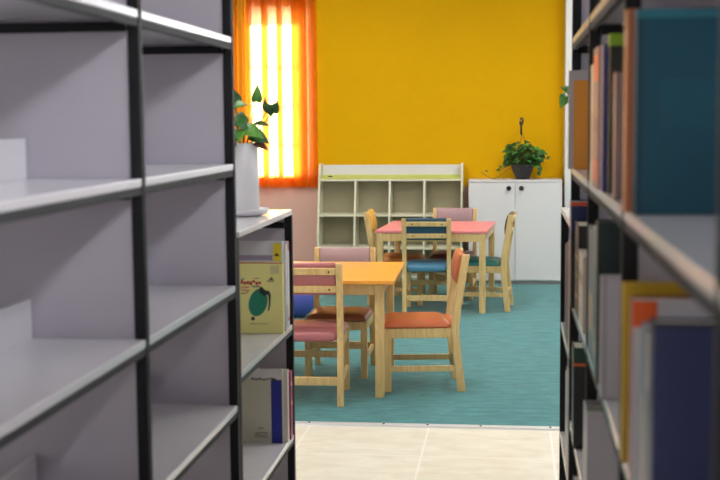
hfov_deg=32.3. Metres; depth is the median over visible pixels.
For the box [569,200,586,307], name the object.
book
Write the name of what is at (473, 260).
seat cushion
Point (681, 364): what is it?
book
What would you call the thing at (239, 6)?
curtain
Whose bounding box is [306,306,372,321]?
seat cushion
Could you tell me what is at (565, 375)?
book
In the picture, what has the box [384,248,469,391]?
chair
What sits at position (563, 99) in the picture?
potted plant
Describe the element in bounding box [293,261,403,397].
table
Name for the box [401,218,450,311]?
chair
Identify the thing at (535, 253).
base cabinet
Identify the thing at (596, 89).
book
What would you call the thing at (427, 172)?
shelf
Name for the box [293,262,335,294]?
cushion
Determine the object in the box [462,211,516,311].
chair
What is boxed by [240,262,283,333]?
book
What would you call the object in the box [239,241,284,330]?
book
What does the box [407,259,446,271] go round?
seat cushion
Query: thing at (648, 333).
book
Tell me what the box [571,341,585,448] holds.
book
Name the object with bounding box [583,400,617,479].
file box
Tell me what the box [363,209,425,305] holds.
chair
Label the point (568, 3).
trim
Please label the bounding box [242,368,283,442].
book
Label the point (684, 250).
bookcase
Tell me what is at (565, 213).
bookcase
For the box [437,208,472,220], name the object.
chair backrest
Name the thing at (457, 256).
cushion
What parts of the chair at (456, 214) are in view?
leg, leg, leg, leg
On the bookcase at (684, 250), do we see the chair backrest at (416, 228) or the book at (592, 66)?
the book at (592, 66)
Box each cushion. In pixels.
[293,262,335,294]
[294,319,348,341]
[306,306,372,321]
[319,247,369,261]
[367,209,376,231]
[376,253,425,261]
[384,312,451,328]
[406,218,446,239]
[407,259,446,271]
[429,250,474,258]
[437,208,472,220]
[451,248,463,283]
[468,256,500,265]
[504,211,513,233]
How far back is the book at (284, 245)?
4.72 m
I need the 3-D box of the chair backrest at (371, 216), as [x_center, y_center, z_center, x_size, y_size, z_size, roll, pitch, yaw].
[0.099,-0.165,10.598,0.058,0.180,0.318,0,6,7]
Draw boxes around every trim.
[295,421,558,430]
[563,0,571,206]
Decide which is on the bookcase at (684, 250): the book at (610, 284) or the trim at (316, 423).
the book at (610, 284)
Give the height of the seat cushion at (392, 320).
0.072 m
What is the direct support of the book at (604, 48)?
on the bookcase at (684, 250)
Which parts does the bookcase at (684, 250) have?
rail, rail, rail, rail, divider panel, rail, rail, rail, divider panel, rail, rail, divider panel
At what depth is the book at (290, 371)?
4.84 m
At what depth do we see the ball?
9.75 m
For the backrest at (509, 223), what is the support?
on the chair at (494, 264)
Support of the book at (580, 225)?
on the bookcase at (684, 250)
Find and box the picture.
[249,289,267,315]
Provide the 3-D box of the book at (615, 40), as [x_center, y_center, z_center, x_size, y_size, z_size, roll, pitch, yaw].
[0.633,-0.266,2.614,0.220,0.333,0.050,0,6,7]
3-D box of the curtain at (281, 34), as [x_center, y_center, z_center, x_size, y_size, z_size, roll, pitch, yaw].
[-0.805,-1.545,12.192,0.772,2.060,0.047,0,6,7]
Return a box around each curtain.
[233,0,248,142]
[246,0,317,186]
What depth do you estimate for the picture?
4.67 m
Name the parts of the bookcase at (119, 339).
divider panel, rail, rail, rail, divider panel, rail, rail, rail, rail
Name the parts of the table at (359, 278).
leg, leg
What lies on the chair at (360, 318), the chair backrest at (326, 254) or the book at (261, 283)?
the chair backrest at (326, 254)
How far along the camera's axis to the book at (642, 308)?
1.98 m
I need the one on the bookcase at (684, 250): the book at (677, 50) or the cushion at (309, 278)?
the book at (677, 50)
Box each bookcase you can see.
[0,0,240,479]
[236,210,295,479]
[559,207,569,479]
[568,0,719,479]
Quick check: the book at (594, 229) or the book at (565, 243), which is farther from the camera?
the book at (565, 243)
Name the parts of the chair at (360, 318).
leg, leg, seat rail, leg, seat rail, leg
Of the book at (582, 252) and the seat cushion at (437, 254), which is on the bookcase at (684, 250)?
the book at (582, 252)
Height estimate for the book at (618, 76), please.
0.246 m
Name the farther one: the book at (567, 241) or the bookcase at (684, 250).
the book at (567, 241)
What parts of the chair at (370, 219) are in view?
leg, leg, leg, leg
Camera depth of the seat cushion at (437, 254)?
10.75 m
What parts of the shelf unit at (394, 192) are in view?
panel, panel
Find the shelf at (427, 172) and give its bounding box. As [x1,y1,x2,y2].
[320,164,460,180]
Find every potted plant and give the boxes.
[234,83,278,216]
[481,117,549,178]
[559,86,569,210]
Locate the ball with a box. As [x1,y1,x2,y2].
[294,295,313,316]
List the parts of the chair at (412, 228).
leg, leg, rail, rail, leg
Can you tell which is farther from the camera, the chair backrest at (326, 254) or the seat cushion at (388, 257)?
the seat cushion at (388, 257)
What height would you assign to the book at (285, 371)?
0.280 m
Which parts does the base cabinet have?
door, panel, door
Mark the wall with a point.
(400, 82)
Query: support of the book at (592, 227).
on the bookcase at (684, 250)
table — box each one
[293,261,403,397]
[375,221,495,313]
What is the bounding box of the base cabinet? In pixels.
[468,178,561,283]
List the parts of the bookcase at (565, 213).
rail, divider panel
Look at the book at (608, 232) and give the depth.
2.72 m
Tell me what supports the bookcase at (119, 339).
on the floor
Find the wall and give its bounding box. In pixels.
[259,0,564,274]
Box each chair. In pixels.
[293,262,349,406]
[305,247,375,378]
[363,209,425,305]
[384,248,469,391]
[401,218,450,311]
[429,208,476,300]
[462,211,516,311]
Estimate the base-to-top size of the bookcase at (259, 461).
1.213 m
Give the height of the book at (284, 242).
0.338 m
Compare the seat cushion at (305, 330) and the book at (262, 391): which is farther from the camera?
the seat cushion at (305, 330)
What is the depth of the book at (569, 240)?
4.28 m
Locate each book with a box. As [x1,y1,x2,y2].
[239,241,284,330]
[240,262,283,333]
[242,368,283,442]
[283,241,289,329]
[283,244,287,330]
[283,369,289,441]
[289,370,292,439]
[564,243,566,338]
[565,375,565,463]
[566,241,568,346]
[566,366,568,475]
[568,70,587,168]
[568,240,569,350]
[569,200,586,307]
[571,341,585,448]
[574,220,586,318]
[578,249,586,333]
[588,224,595,363]
[590,64,593,184]
[593,45,601,188]
[593,229,595,369]
[595,220,620,383]
[599,44,607,191]
[599,274,620,398]
[607,33,623,192]
[612,72,622,198]
[620,281,688,462]
[622,7,703,211]
[628,296,710,479]
[632,7,719,214]
[640,322,649,479]
[645,332,649,479]
[648,317,714,479]
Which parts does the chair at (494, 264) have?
seat rail, leg, leg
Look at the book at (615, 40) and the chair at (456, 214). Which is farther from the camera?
the chair at (456, 214)
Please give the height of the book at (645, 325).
0.275 m
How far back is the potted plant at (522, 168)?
11.77 m
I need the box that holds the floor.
[295,425,558,479]
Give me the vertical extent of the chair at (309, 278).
0.790 m
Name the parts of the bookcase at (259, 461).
rail, rail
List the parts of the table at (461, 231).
leg, leg, leg, leg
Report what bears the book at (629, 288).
on the bookcase at (684, 250)
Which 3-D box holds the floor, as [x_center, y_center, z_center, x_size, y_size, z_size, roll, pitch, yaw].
[0.558,1.213,4.629,7.000,0.192,15.650,0,6,7]
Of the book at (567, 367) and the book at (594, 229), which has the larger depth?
the book at (567, 367)
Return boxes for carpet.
[294,282,559,426]
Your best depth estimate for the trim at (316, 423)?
6.34 m
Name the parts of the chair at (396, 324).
leg, seat rail, leg, leg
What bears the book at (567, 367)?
on the bookcase at (565, 213)
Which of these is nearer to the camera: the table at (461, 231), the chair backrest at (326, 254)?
the chair backrest at (326, 254)
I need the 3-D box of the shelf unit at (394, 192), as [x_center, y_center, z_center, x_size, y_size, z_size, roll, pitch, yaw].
[0.297,-0.173,12.064,1.400,1.135,0.345,0,6,7]
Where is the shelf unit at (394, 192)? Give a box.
[317,163,463,281]
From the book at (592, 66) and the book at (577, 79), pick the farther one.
the book at (577, 79)
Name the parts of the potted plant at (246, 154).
pot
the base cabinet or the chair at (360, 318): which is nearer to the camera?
the chair at (360, 318)
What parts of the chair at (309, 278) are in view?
rail, rail, leg, seat rail, leg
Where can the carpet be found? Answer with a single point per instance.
(511, 360)
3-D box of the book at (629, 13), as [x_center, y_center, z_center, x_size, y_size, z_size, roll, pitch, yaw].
[0.561,-0.217,2.087,0.230,0.338,0.046,0,6,7]
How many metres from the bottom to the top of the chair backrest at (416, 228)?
0.176 m
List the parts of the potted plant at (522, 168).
pot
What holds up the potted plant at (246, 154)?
on the bookcase at (259, 461)

